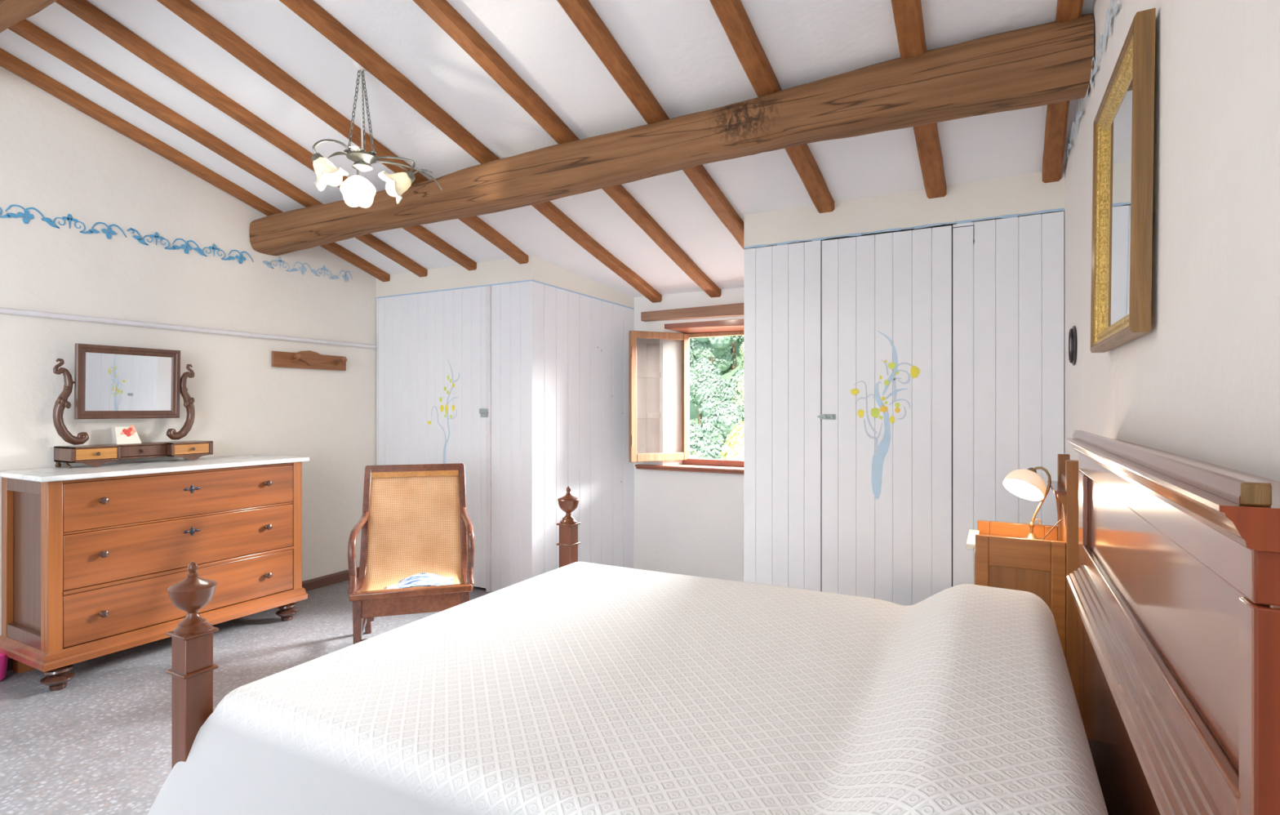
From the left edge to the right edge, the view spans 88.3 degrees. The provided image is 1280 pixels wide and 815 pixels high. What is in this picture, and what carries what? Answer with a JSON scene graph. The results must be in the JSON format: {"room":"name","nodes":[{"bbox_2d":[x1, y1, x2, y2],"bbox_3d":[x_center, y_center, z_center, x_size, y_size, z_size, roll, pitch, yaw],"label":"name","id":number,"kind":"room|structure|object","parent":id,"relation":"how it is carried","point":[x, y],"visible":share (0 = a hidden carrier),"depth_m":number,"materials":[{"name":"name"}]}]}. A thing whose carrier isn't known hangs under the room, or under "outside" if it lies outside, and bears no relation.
{"room":"bedroom","nodes":[
{"label":"bedroom","id":0,"kind":"room"},
{"bbox_2d":[0,66,376,635],"bbox_3d":[-4.122,-0.320,2.058,0.310,3.339,10.100,0,0,28],"label":"wall","id":1,"kind":"structure","parent":0,"point":[95,221],"depth_m":4.03,"materials":[{"name":"beige paint"}]},
{"bbox_2d":[6,566,359,671],"bbox_3d":[-4.270,1.312,1.456,0.022,0.075,8.900,0,0,28],"label":"baseboard","id":2,"kind":"structure","parent":1,"relation":"attached to","point":[334,578],"depth_m":4.94,"materials":[{"name":"brown wood"}]},
{"bbox_2d":[0,306,376,348],"bbox_3d":[-4.261,-0.488,1.454,0.032,0.034,8.865,0,0,28],"label":"trim","id":3,"kind":"structure","parent":1,"relation":"attached to","point":[2,310],"depth_m":4.00,"materials":[{"name":"white paint"}]},
{"bbox_2d":[271,350,346,370],"bbox_3d":[-2.382,-0.344,4.829,0.112,0.132,0.586,0,0,28],"label":"coat rack","id":4,"kind":"object","parent":1,"relation":"attached to","point":[308,359],"visible":1,"depth_m":4.81,"materials":[{"name":"brown wood"}]},
{"bbox_2d":[0,577,492,814],"bbox_3d":[-1.883,1.410,0.734,5.510,0.120,10.500,0,0,28],"label":"floor","id":5,"kind":"structure","parent":0,"point":[99,744],"depth_m":2.95,"materials":[{"name":"stone"}]},
{"bbox_2d":[0,653,8,680],"bbox_3d":[-3.195,1.283,3.226,0.156,0.134,0.156,0,0,28],"label":"basket","id":6,"kind":"object","parent":5,"relation":"on","point":[3,658],"visible":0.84,"depth_m":3.24,"materials":[{"name":"pink plastic"}]},
{"bbox_2d":[0,453,309,690],"bbox_3d":[-2.687,0.837,3.769,0.574,1.026,1.355,0,0,28],"label":"dresser","id":7,"kind":"object","parent":5,"relation":"on","point":[91,555],"visible":1,"depth_m":3.40,"materials":[{"name":"brown wood"}]},
{"bbox_2d":[53,342,213,468],"bbox_3d":[-2.885,-0.007,3.775,0.213,0.662,0.750,0,0,28],"label":"mirror","id":8,"kind":"object","parent":7,"relation":"on","point":[110,381],"visible":1,"depth_m":3.72,"materials":[{"name":"brown wood"}]},
{"bbox_2d":[114,424,141,444],"bbox_3d":[-2.935,0.158,3.779,0.020,0.108,0.125,0,0,31],"label":"card","id":9,"kind":"object","parent":8,"relation":"on","point":[124,434],"visible":1,"depth_m":3.77,"materials":[{"name":"white paper"}]},
{"bbox_2d":[84,351,171,410],"bbox_3d":[-2.902,-0.136,3.752,0.017,0.325,0.432,0,0,28],"label":"mirror glass","id":10,"kind":"object","parent":8,"relation":"attached to","point":[114,380],"depth_m":3.74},
{"bbox_2d":[347,462,474,644],"bbox_3d":[-1.284,0.851,3.751,0.636,0.997,0.657,0,0,-17],"label":"armchair","id":11,"kind":"object","parent":5,"relation":"on","point":[415,519],"visible":0.94,"depth_m":3.88,"materials":[{"name":"beige fabric"}]},
{"bbox_2d":[383,573,453,589],"bbox_3d":[-1.206,0.958,3.601,0.360,0.046,0.210,0,0,-17],"label":"magazine","id":12,"kind":"object","parent":11,"relation":"on","point":[420,579],"visible":0.87,"depth_m":3.60,"materials":[{"name":"white paper"}]},
{"bbox_2d":[376,280,634,591],"bbox_3d":[-1.139,0.232,4.975,2.128,2.236,0.560,0,0,10],"label":"tall cabinet","id":13,"kind":"object","parent":5,"relation":"on","point":[524,385],"visible":0.93,"depth_m":4.86,"materials":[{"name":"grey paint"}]},
{"bbox_2d":[165,430,1279,814],"bbox_3d":[0.154,0.710,1.724,1.970,1.281,1.620,0,0,28],"label":"bed","id":14,"kind":"object","parent":5,"relation":"on","point":[1175,587],"visible":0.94,"depth_m":0.89,"materials":[{"name":"brown wood"}]},
{"bbox_2d":[743,211,1063,605],"bbox_3d":[1.467,0.225,3.760,1.544,2.250,0.847,0,0,28],"label":"tall cabinet","id":15,"kind":"object","parent":5,"relation":"on","point":[894,383],"visible":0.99,"depth_m":3.39,"materials":[{"name":"grey paint"}]},
{"bbox_2d":[965,453,1078,704],"bbox_3d":[1.395,0.765,2.426,0.339,1.170,0.363,0,0,28],"label":"nightstand","id":16,"kind":"object","parent":5,"relation":"on","point":[1005,559],"visible":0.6,"depth_m":2.25,"materials":[{"name":"brown wood"}]},
{"bbox_2d":[1002,466,1063,539],"bbox_3d":[1.415,0.361,2.396,0.169,0.286,0.138,0,0,-16],"label":"table lamp","id":17,"kind":"object","parent":16,"relation":"on","point":[1027,484],"visible":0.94,"depth_m":2.39,"materials":[{"name":"gold metal"}]},
{"bbox_2d":[1047,480,1066,494],"bbox_3d":[1.497,0.289,2.371,0.034,0.010,0.359,0,0,28],"label":"shelf","id":18,"kind":"object","parent":16,"relation":"attached to","point":[1059,487],"depth_m":2.33,"materials":[{"name":"wood"}]},
{"bbox_2d":[375,255,634,309],"bbox_3d":[-1.141,-0.922,4.982,2.139,0.355,0.582,0,0,9],"label":"wall","id":19,"kind":"structure","parent":0,"point":[504,271],"depth_m":4.88,"materials":[{"name":"beige paint"}]},
{"bbox_2d":[0,0,1093,297],"bbox_3d":[-1.892,-1.397,0.716,5.510,1.445,10.460,0,0,28],"label":"ceiling","id":20,"kind":"structure","parent":0,"point":[682,51],"depth_m":3.10,"materials":[{"name":"white paint"}]},
{"bbox_2d":[0,0,56,32],"bbox_3d":[-1.300,-1.711,1.960,4.752,0.261,0.283,0,0,28],"label":"ceiling beam","id":21,"kind":"structure","parent":20,"relation":"attached to","point":[11,11],"depth_m":2.66,"materials":[{"name":"brown wood"}]},
{"bbox_2d":[0,48,390,281],"bbox_3d":[-2.688,-1.433,4.216,0.103,0.851,2.584,0,0,30],"label":"rafter","id":22,"kind":"object","parent":20,"relation":"attached to","point":[8,61],"visible":0.81,"depth_m":3.86,"materials":[{"name":"brown wood"}]},
{"bbox_2d":[8,18,427,276],"bbox_3d":[-2.329,-1.433,4.022,0.104,0.851,2.585,0,0,30],"label":"rafter","id":23,"kind":"object","parent":20,"relation":"attached to","point":[24,28],"visible":0.81,"depth_m":3.61,"materials":[{"name":"brown wood"}]},
{"bbox_2d":[55,0,476,270],"bbox_3d":[-1.922,-1.434,3.802,0.103,0.850,2.589,0,0,32],"label":"rafter","id":24,"kind":"object","parent":20,"relation":"attached to","point":[84,10],"visible":0.73,"depth_m":3.32,"materials":[{"name":"brown wood"}]},
{"bbox_2d":[156,0,528,263],"bbox_3d":[-1.490,-1.434,3.568,0.098,0.852,2.588,0,0,32],"label":"rafter","id":25,"kind":"object","parent":20,"relation":"attached to","point":[186,10],"visible":0.76,"depth_m":3.22,"materials":[{"name":"brown wood"}]},
{"bbox_2d":[279,0,662,302],"bbox_3d":[-0.796,-1.320,3.602,0.104,1.076,3.325,0,0,34],"label":"rafter","id":26,"kind":"object","parent":20,"relation":"attached to","point":[309,11],"visible":0.86,"depth_m":3.21,"materials":[{"name":"brown wood"}]},
{"bbox_2d":[311,59,441,208],"bbox_3d":[-1.188,-1.250,2.997,0.515,0.644,0.311,0,0,1],"label":"chandelier","id":27,"kind":"object","parent":26,"relation":"hanging from","point":[357,190],"visible":0.98,"depth_m":3.00,"materials":[{"name":"white glass"}]},
{"bbox_2d":[413,0,720,297],"bbox_3d":[-0.344,-1.321,3.357,0.105,1.074,3.317,0,0,33],"label":"rafter","id":28,"kind":"object","parent":20,"relation":"attached to","point":[441,11],"visible":0.84,"depth_m":3.08,"materials":[{"name":"brown wood"}]},
{"bbox_2d":[556,0,746,248],"bbox_3d":[0.111,-1.320,3.112,0.104,1.073,3.309,0,0,31],"label":"rafter","id":29,"kind":"object","parent":20,"relation":"attached to","point":[581,13],"visible":0.6,"depth_m":2.86,"materials":[{"name":"brown wood"}]},
{"bbox_2d":[249,13,1093,255],"bbox_3d":[-0.511,-1.206,3.433,4.741,0.299,0.290,0,0,28],"label":"ceiling beam","id":30,"kind":"structure","parent":20,"relation":"attached to","point":[1048,63],"depth_m":2.79,"materials":[{"name":"brown wood"}]},
{"bbox_2d":[709,0,834,213],"bbox_3d":[0.371,-1.450,2.500,0.103,0.814,2.476,0,0,31],"label":"rafter","id":31,"kind":"object","parent":20,"relation":"attached to","point":[732,15],"visible":0.77,"depth_m":2.68,"materials":[{"name":"brown wood"}]},
{"bbox_2d":[891,0,946,198],"bbox_3d":[0.885,-1.448,2.221,0.097,0.816,2.471,0,0,29],"label":"rafter","id":32,"kind":"object","parent":20,"relation":"attached to","point":[908,14],"visible":0.66,"depth_m":2.84,"materials":[{"name":"brown wood"}]},
{"bbox_2d":[1042,0,1083,182],"bbox_3d":[1.327,-1.448,1.982,0.088,0.818,2.470,0,0,28],"label":"rafter","id":33,"kind":"object","parent":20,"relation":"attached to","point":[1056,118],"visible":0.62,"depth_m":2.75,"materials":[{"name":"brown wood"}]},
{"bbox_2d":[634,287,743,581],"bbox_3d":[0.424,0.075,5.051,5.460,2.550,0.430,0,0,28],"label":"wall","id":34,"kind":"structure","parent":0,"point":[686,522],"depth_m":4.89,"materials":[{"name":"white paint"}]},
{"bbox_2d":[628,302,743,474],"bbox_3d":[0.476,-0.128,4.755,1.135,1.199,0.462,0,0,28],"label":"window","id":35,"kind":"structure","parent":34,"relation":"in","point":[644,373],"depth_m":4.89,"materials":[{"name":"brown wood"}]},
{"bbox_2d":[628,333,659,458],"bbox_3d":[0.135,-0.077,4.957,0.481,0.925,0.012,0,0,-27],"label":"shutter","id":36,"kind":"object","parent":35,"relation":"attached to","point":[646,345],"depth_m":4.90,"materials":[{"name":"brown wood"}]},
{"bbox_2d":[743,168,1064,248],"bbox_3d":[1.483,-1.025,3.762,1.570,0.251,0.832,0,0,28],"label":"wall","id":37,"kind":"structure","parent":0,"point":[1025,194],"depth_m":3.35,"materials":[{"name":"beige paint"}]},
{"bbox_2d":[1063,0,1279,481],"bbox_3d":[0.349,-0.320,-0.359,0.443,3.339,10.100,0,0,28],"label":"wall","id":38,"kind":"structure","parent":0,"point":[1203,384],"depth_m":1.13,"materials":[{"name":"white paint"}]},
{"bbox_2d":[1068,325,1076,365],"bbox_3d":[1.777,-0.250,2.703,0.026,0.164,0.124,0,0,28],"label":"oval plaque","id":39,"kind":"object","parent":38,"relation":"attached to","point":[1073,332],"visible":0.99,"depth_m":2.67,"materials":[{"name":"metal"}]},
{"bbox_2d":[1090,7,1155,352],"bbox_3d":[1.220,-0.505,1.684,0.044,0.690,0.608,0,0,28],"label":"wall mirror","id":40,"kind":"object","parent":38,"relation":"attached to","point":[1123,123],"visible":1,"depth_m":1.61,"materials":[{"name":"brown wood"}]},
{"bbox_2d":[1102,74,1132,329],"bbox_3d":[1.228,-0.505,1.680,0.013,0.580,0.497,0,0,28],"label":"mirror glass","id":41,"kind":"object","parent":40,"relation":"attached to","point":[1117,120],"depth_m":1.71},
{"label":"outside","id":42,"kind":"structure","parent":0,"visible":0},
{"bbox_2d":[689,341,742,424],"bbox_3d":[2.562,-6.017,52.045,75.000,33.713,66.000,0,0,28],"label":"hillside","id":43,"kind":"structure","parent":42,"point":[726,374],"depth_m":43.94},
{"bbox_2d":[689,348,695,368],"bbox_3d":[2.455,-2.097,43.526,2.673,4.884,3.348,0,0,16],"label":"tree","id":44,"kind":"object","parent":43,"relation":"on","point":[691,360],"visible":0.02,"depth_m":42.56,"materials":[{"name":"green plant"}]},
{"bbox_2d":[689,422,702,437],"bbox_3d":[2.105,3.284,33.654,3.424,4.995,2.734,0,0,-31],"label":"tree","id":45,"kind":"object","parent":43,"relation":"on","point":[694,426],"visible":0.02,"depth_m":32.76,"materials":[{"name":"green plant"}]},
{"bbox_2d":[689,448,708,458],"bbox_3d":[2.812,4.853,27.623,3.305,6.380,4.625,0,0,38],"label":"tree","id":46,"kind":"object","parent":43,"relation":"on","point":[693,454],"visible":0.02,"depth_m":26.91,"materials":[{"name":"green plant"}]},
{"bbox_2d":[689,357,728,426],"bbox_3d":[3.689,-0.209,38.707,3.771,5.502,3.012,0,0,19],"label":"tree","id":47,"kind":"object","parent":43,"relation":"on","point":[706,382],"visible":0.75,"depth_m":37.86,"materials":[{"name":"green plant"}]},
{"bbox_2d":[689,335,737,371],"bbox_3d":[4.796,-3.359,43.555,3.175,5.800,3.975,0,0,2],"label":"tree","id":48,"kind":"object","parent":43,"relation":"on","point":[716,348],"visible":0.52,"depth_m":43.22,"materials":[{"name":"green plant"}]},
{"bbox_2d":[689,401,743,459],"bbox_3d":[4.048,2.998,31.506,4.440,6.478,3.545,0,0,8],"label":"tree","id":49,"kind":"object","parent":43,"relation":"on","point":[709,440],"visible":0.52,"depth_m":30.42,"materials":[{"name":"green plant"}]},
{"bbox_2d":[713,368,743,412],"bbox_3d":[5.901,0.090,37.122,2.977,5.439,3.728,0,0,34],"label":"tree","id":50,"kind":"object","parent":43,"relation":"on","point":[729,393],"visible":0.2,"depth_m":36.35,"materials":[{"name":"green plant"}]},
{"bbox_2d":[720,419,743,460],"bbox_3d":[3.313,3.092,18.084,2.407,5.708,3.094,0,0,-30],"label":"tree","id":51,"kind":"object","parent":43,"relation":"on","point":[733,448],"visible":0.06,"depth_m":17.95,"materials":[{"name":"yellow plant"}]},
{"bbox_2d":[729,373,743,408],"bbox_3d":[6.849,0.809,35.534,4.050,5.587,2.894,0,0,-7],"label":"tree","id":52,"kind":"object","parent":43,"relation":"on","point":[740,383],"visible":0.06,"depth_m":35.43,"materials":[{"name":"green plant"}]},
{"bbox_2d":[729,335,743,369],"bbox_3d":[6.569,-5.147,44.641,4.761,6.947,3.802,0,0,-9],"label":"tree","id":53,"kind":"object","parent":43,"relation":"on","point":[740,338],"visible":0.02,"depth_m":44.56,"materials":[{"name":"green plant"}]},
{"bbox_2d":[738,342,743,369],"bbox_3d":[7.406,-2.481,40.467,2.710,5.233,3.793,0,0,2],"label":"tree","id":54,"kind":"object","parent":43,"relation":"on","point":[741,346],"visible":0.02,"depth_m":40.62,"materials":[{"name":"green plant"}]},
{"bbox_2d":[738,395,743,417],"bbox_3d":[5.726,2.480,31.732,3.536,6.828,4.949,0,0,-15],"label":"tree","id":55,"kind":"object","parent":43,"relation":"on","point":[741,402],"visible":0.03,"depth_m":30.56,"materials":[{"name":"green plant"}]},
{"bbox_3d":[0.127,0.812,1.739,1.690,0.275,1.370,0,0,28],"label":"mattress","id":56,"kind":"object","parent":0,"visible":0},
{"bbox_2d":[147,561,1108,814],"bbox_3d":[0.032,0.878,1.704,1.871,0.695,1.722,0,0,28],"label":"bedspread","id":57,"kind":"object","parent":56,"relation":"on","point":[577,687],"visible":0.99,"depth_m":1.38,"materials":[{"name":"white fabric"}]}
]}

